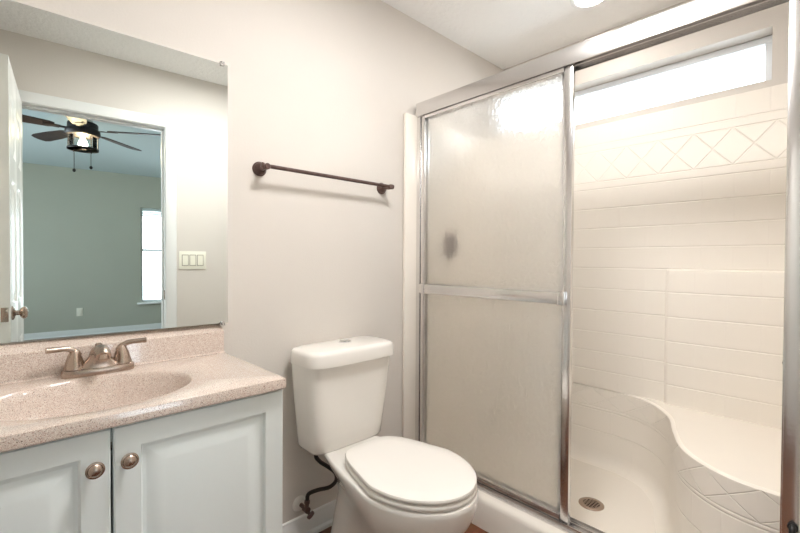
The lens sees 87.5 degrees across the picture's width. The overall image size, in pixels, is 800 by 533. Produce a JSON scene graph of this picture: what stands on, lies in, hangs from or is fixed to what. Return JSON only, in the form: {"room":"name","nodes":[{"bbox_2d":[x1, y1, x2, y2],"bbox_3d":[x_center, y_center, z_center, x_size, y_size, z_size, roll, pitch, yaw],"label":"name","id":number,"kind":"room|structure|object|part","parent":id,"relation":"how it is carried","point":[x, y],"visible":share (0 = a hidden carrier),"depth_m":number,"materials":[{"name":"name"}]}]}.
{"room":"bathroom","nodes":[
{"label":"bathroom","id":0,"kind":"room"},
{"bbox_2d":[0,0,502,523],"bbox_3d":[-0.319,-0.120,1.829,2.770,2.440,0.100,-1,1,-43],"label":"wall","id":1,"kind":"structure","parent":0,"point":[320,86],"depth_m":1.71,"materials":[{"name":"beige paint"}]},
{"bbox_2d":[0,324,223,384],"bbox_3d":[-0.909,0.252,1.174,0.802,0.098,0.050,-1,1,-43],"label":"backsplash","id":2,"kind":"structure","parent":1,"relation":"attached to","point":[27,361],"depth_m":1.23,"materials":[{"name":"stone"}]},
{"bbox_2d":[0,0,227,342],"bbox_3d":[-0.897,-0.245,1.182,0.802,0.902,0.044,-1,1,-43],"label":"wall mirror","id":3,"kind":"object","parent":1,"relation":"attached to","point":[114,145],"visible":1,"depth_m":1.22,"materials":[{"name":"white mirror"}]},
{"bbox_2d":[282,499,335,532],"bbox_3d":[-0.303,1.057,1.781,0.886,0.088,0.026,-1,1,-43],"label":"baseboard","id":4,"kind":"structure","parent":1,"relation":"attached to","point":[322,518],"depth_m":1.73,"materials":[{"name":"white paint"}]},
{"bbox_2d":[292,455,336,519],"bbox_3d":[-0.335,0.861,1.696,0.170,0.273,0.100,-1,1,-43],"label":"water supply valve","id":5,"kind":"object","parent":1,"relation":"attached to","point":[302,502],"visible":0.88,"depth_m":1.68,"materials":[{"name":"black plastic"}]},
{"bbox_3d":[-0.353,0.981,1.653,0.032,0.033,0.032,-1,1,-43],"label":"valve handle","id":6,"kind":"part","parent":5,"relation":"part of","materials":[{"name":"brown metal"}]},
{"bbox_2d":[252,162,393,193],"bbox_3d":[-0.282,-0.365,1.739,0.654,0.054,0.075,-1,1,-43],"label":"towel bar","id":7,"kind":"object","parent":1,"relation":"attached to","point":[259,168],"visible":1,"depth_m":1.64,"materials":[{"name":"brown metal"}]},
{"bbox_3d":[-0.500,-0.363,1.533,0.054,0.054,0.075,-1,1,-43],"label":"post","id":8,"kind":"part","parent":7,"relation":"part of","materials":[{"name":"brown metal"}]},
{"bbox_3d":[-0.064,-0.367,1.945,0.054,0.054,0.075,-1,1,-43],"label":"post","id":9,"kind":"part","parent":7,"relation":"part of","materials":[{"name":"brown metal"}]},
{"bbox_2d":[415,0,799,532],"bbox_3d":[0.568,0.083,1.600,0.142,1.788,1.411,-1,1,-43],"label":"shower door frame","id":10,"kind":"object","parent":1,"relation":"attached to","point":[694,16],"visible":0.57,"depth_m":1.22,"materials":[{"name":"metal"}]},
{"bbox_2d":[418,63,574,525],"bbox_3d":[0.364,0.102,1.815,0.043,1.720,0.764,-1,1,-43],"label":"sliding shower door","id":11,"kind":"structure","parent":10,"relation":"in","point":[496,286],"depth_m":1.75,"materials":[{"name":"glass"}]},
{"bbox_3d":[0.372,-0.743,1.814,0.022,0.030,0.710,-1,1,-43],"label":"rail","id":12,"kind":"part","parent":11,"relation":"part of","materials":[{"name":"metal"}]},
{"bbox_3d":[0.363,0.945,1.840,0.022,0.034,0.710,-1,1,-43],"label":"rail","id":13,"kind":"part","parent":11,"relation":"part of","materials":[{"name":"metal"}]},
{"bbox_2d":[787,522,797,532],"bbox_3d":[0.982,0.683,1.046,0.028,0.073,0.022,-1,1,-43],"label":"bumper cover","id":14,"kind":"object","parent":10,"relation":"attached to","point":[793,528],"visible":1,"depth_m":1.04,"materials":[{"name":"black rubber"}]},
{"bbox_2d":[319,523,487,532],"bbox_3d":[0.279,1.143,1.209,2.570,0.060,1.660,-1,1,-43],"label":"floor","id":15,"kind":"structure","parent":0,"point":[473,528],"depth_m":1.75,"materials":[{"name":"red wood"}]},
{"bbox_2d":[0,389,282,532],"bbox_3d":[-0.749,0.720,1.035,0.774,0.780,0.484,-1,1,-43],"label":"vanity cabinet","id":16,"kind":"object","parent":15,"relation":"on","point":[217,468],"visible":0.99,"depth_m":0.94,"materials":[{"name":"white wood"}]},
{"bbox_3d":[-0.750,0.674,0.752,0.382,0.671,0.020,-1,1,-43],"label":"door","id":17,"kind":"part","parent":16,"relation":"part of","materials":[{"name":"white wood"}]},
{"bbox_3d":[-0.615,0.409,0.842,0.033,0.033,0.028,-1,1,-43],"label":"cabinet knob","id":18,"kind":"part","parent":16,"relation":"part of","materials":[{"name":"silver metal"}]},
{"bbox_3d":[-0.572,0.409,0.883,0.033,0.033,0.028,-1,1,-43],"label":"cabinet knob","id":19,"kind":"part","parent":16,"relation":"part of","materials":[{"name":"silver metal"}]},
{"bbox_2d":[0,324,285,452],"bbox_3d":[-0.762,0.321,1.023,0.806,0.230,0.472,-1,1,-43],"label":"countertop","id":20,"kind":"structure","parent":16,"relation":"on","point":[180,369],"depth_m":1.10,"materials":[{"name":"stone"}]},
{"bbox_2d":[45,337,146,378],"bbox_3d":[-0.821,0.254,1.147,0.230,0.087,0.116,-1,1,-43],"label":"faucet","id":21,"kind":"object","parent":20,"relation":"on","point":[100,361],"visible":1,"depth_m":1.14,"materials":[{"name":"silver metal"}]},
{"bbox_3d":[-0.894,0.229,1.112,0.019,0.036,0.077,1,1,39],"label":"lever","id":22,"kind":"part","parent":21,"relation":"part of","materials":[{"name":"silver metal"}]},
{"bbox_3d":[-0.880,0.249,1.131,0.049,0.054,0.049,-1,1,-43],"label":"handle","id":23,"kind":"part","parent":21,"relation":"part of","materials":[{"name":"silver metal"}]},
{"bbox_3d":[-0.842,0.286,1.169,0.168,0.022,0.058,-1,1,-43],"label":"plate","id":24,"kind":"part","parent":21,"relation":"part of","materials":[{"name":"silver metal"}]},
{"bbox_3d":[-0.820,0.246,1.145,0.108,0.064,0.111,-1,1,-43],"label":"spout","id":25,"kind":"part","parent":21,"relation":"part of","materials":[{"name":"silver metal"}]},
{"bbox_3d":[-0.802,0.249,1.205,0.049,0.054,0.049,-1,1,-43],"label":"handle","id":26,"kind":"part","parent":21,"relation":"part of","materials":[{"name":"silver metal"}]},
{"bbox_3d":[-0.783,0.227,1.217,0.077,0.036,0.019,0,1,-35],"label":"lever","id":27,"kind":"part","parent":21,"relation":"part of","materials":[{"name":"silver metal"}]},
{"bbox_3d":[-0.467,0.672,1.019,0.386,0.671,0.020,-1,1,-43],"label":"door","id":28,"kind":"part","parent":16,"relation":"part of","materials":[{"name":"white wood"}]},
{"bbox_2d":[290,336,477,532],"bbox_3d":[-0.050,0.707,1.511,0.420,0.799,0.740,-1,1,-43],"label":"toilet","id":29,"kind":"object","parent":15,"relation":"on","point":[387,484],"visible":1,"depth_m":1.52,"materials":[{"name":"white ceramic"}]},
{"bbox_3d":[-0.233,0.541,1.703,0.400,0.340,0.197,-1,1,-43],"label":"tank","id":30,"kind":"part","parent":29,"relation":"part of","materials":[{"name":"white ceramic"}]},
{"bbox_3d":[-0.226,0.341,1.694,0.420,0.060,0.222,-1,1,-43],"label":"tank lid","id":31,"kind":"part","parent":29,"relation":"part of","materials":[{"name":"white ceramic"}]},
{"bbox_3d":[-0.041,0.908,1.504,0.380,0.398,0.712,-1,1,-43],"label":"bowl","id":32,"kind":"part","parent":29,"relation":"part of","materials":[{"name":"white ceramic"}]},
{"bbox_3d":[0.033,0.679,1.423,0.370,0.018,0.487,-1,1,-43],"label":"seat lid","id":33,"kind":"part","parent":29,"relation":"part of","materials":[{"name":"white plastic"}]},
{"bbox_3d":[0.037,0.700,1.420,0.372,0.016,0.477,-1,1,-43],"label":"seat","id":34,"kind":"part","parent":29,"relation":"part of","materials":[{"name":"white plastic"}]},
{"bbox_2d":[402,83,799,532],"bbox_3d":[0.828,0.179,1.848,0.876,1.854,1.448,-1,1,-43],"label":"shower surround","id":35,"kind":"object","parent":15,"relation":"on","point":[680,212],"visible":0.7,"depth_m":1.90,"materials":[{"name":"white plastic"}]},
{"bbox_2d":[578,497,603,510],"bbox_3d":[0.844,1.046,1.843,0.104,0.004,0.104,-1,1,-43],"label":"shower drain","id":36,"kind":"object","parent":35,"relation":"on","point":[589,503],"visible":1,"depth_m":1.84,"materials":[{"name":"silver metal"}]},
{"bbox_3d":[0.865,-0.050,1.879,0.776,1.397,1.446,-1,1,-43],"label":"wall panel","id":37,"kind":"part","parent":35,"relation":"part of","materials":[{"name":"white tile"}]},
{"bbox_3d":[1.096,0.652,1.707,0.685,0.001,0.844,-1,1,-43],"label":"corner seat","id":38,"kind":"part","parent":35,"relation":"part of","materials":[{"name":"white plastic"}]},
{"bbox_3d":[1.438,0.334,1.801,0.028,0.638,0.523,-1,1,-43],"label":"backrest","id":39,"kind":"part","parent":35,"relation":"part of","materials":[{"name":"white plastic"}]},
{"bbox_2d":[381,0,685,69],"bbox_3d":[0.271,-1.256,1.194,2.570,0.050,1.600,-1,1,-43],"label":"ceiling","id":40,"kind":"structure","parent":0,"point":[505,33],"depth_m":2.11,"materials":[{"name":"white paint"}]},
{"bbox_2d":[570,0,605,8],"bbox_3d":[0.875,-1.236,1.923,0.172,0.006,0.172,-1,1,-43],"label":"recessed light","id":41,"kind":"object","parent":40,"relation":"in","point":[579,4],"visible":1,"depth_m":1.97,"materials":[{"name":"white paint"}]},
{"bbox_2d":[503,0,789,129],"bbox_3d":[1.291,-0.116,2.098,0.140,2.440,1.720,-1,1,-43],"label":"wall","id":42,"kind":"structure","parent":0,"point":[774,21],"depth_m":1.93,"materials":[{"name":"beige paint"}]},
{"bbox_2d":[575,35,771,124],"bbox_3d":[1.200,-0.893,2.245,0.050,0.218,1.216,-1,1,-43],"label":"window","id":43,"kind":"structure","parent":42,"relation":"in","point":[765,42],"depth_m":2.01,"materials":[{"name":"white plastic"}]}
]}

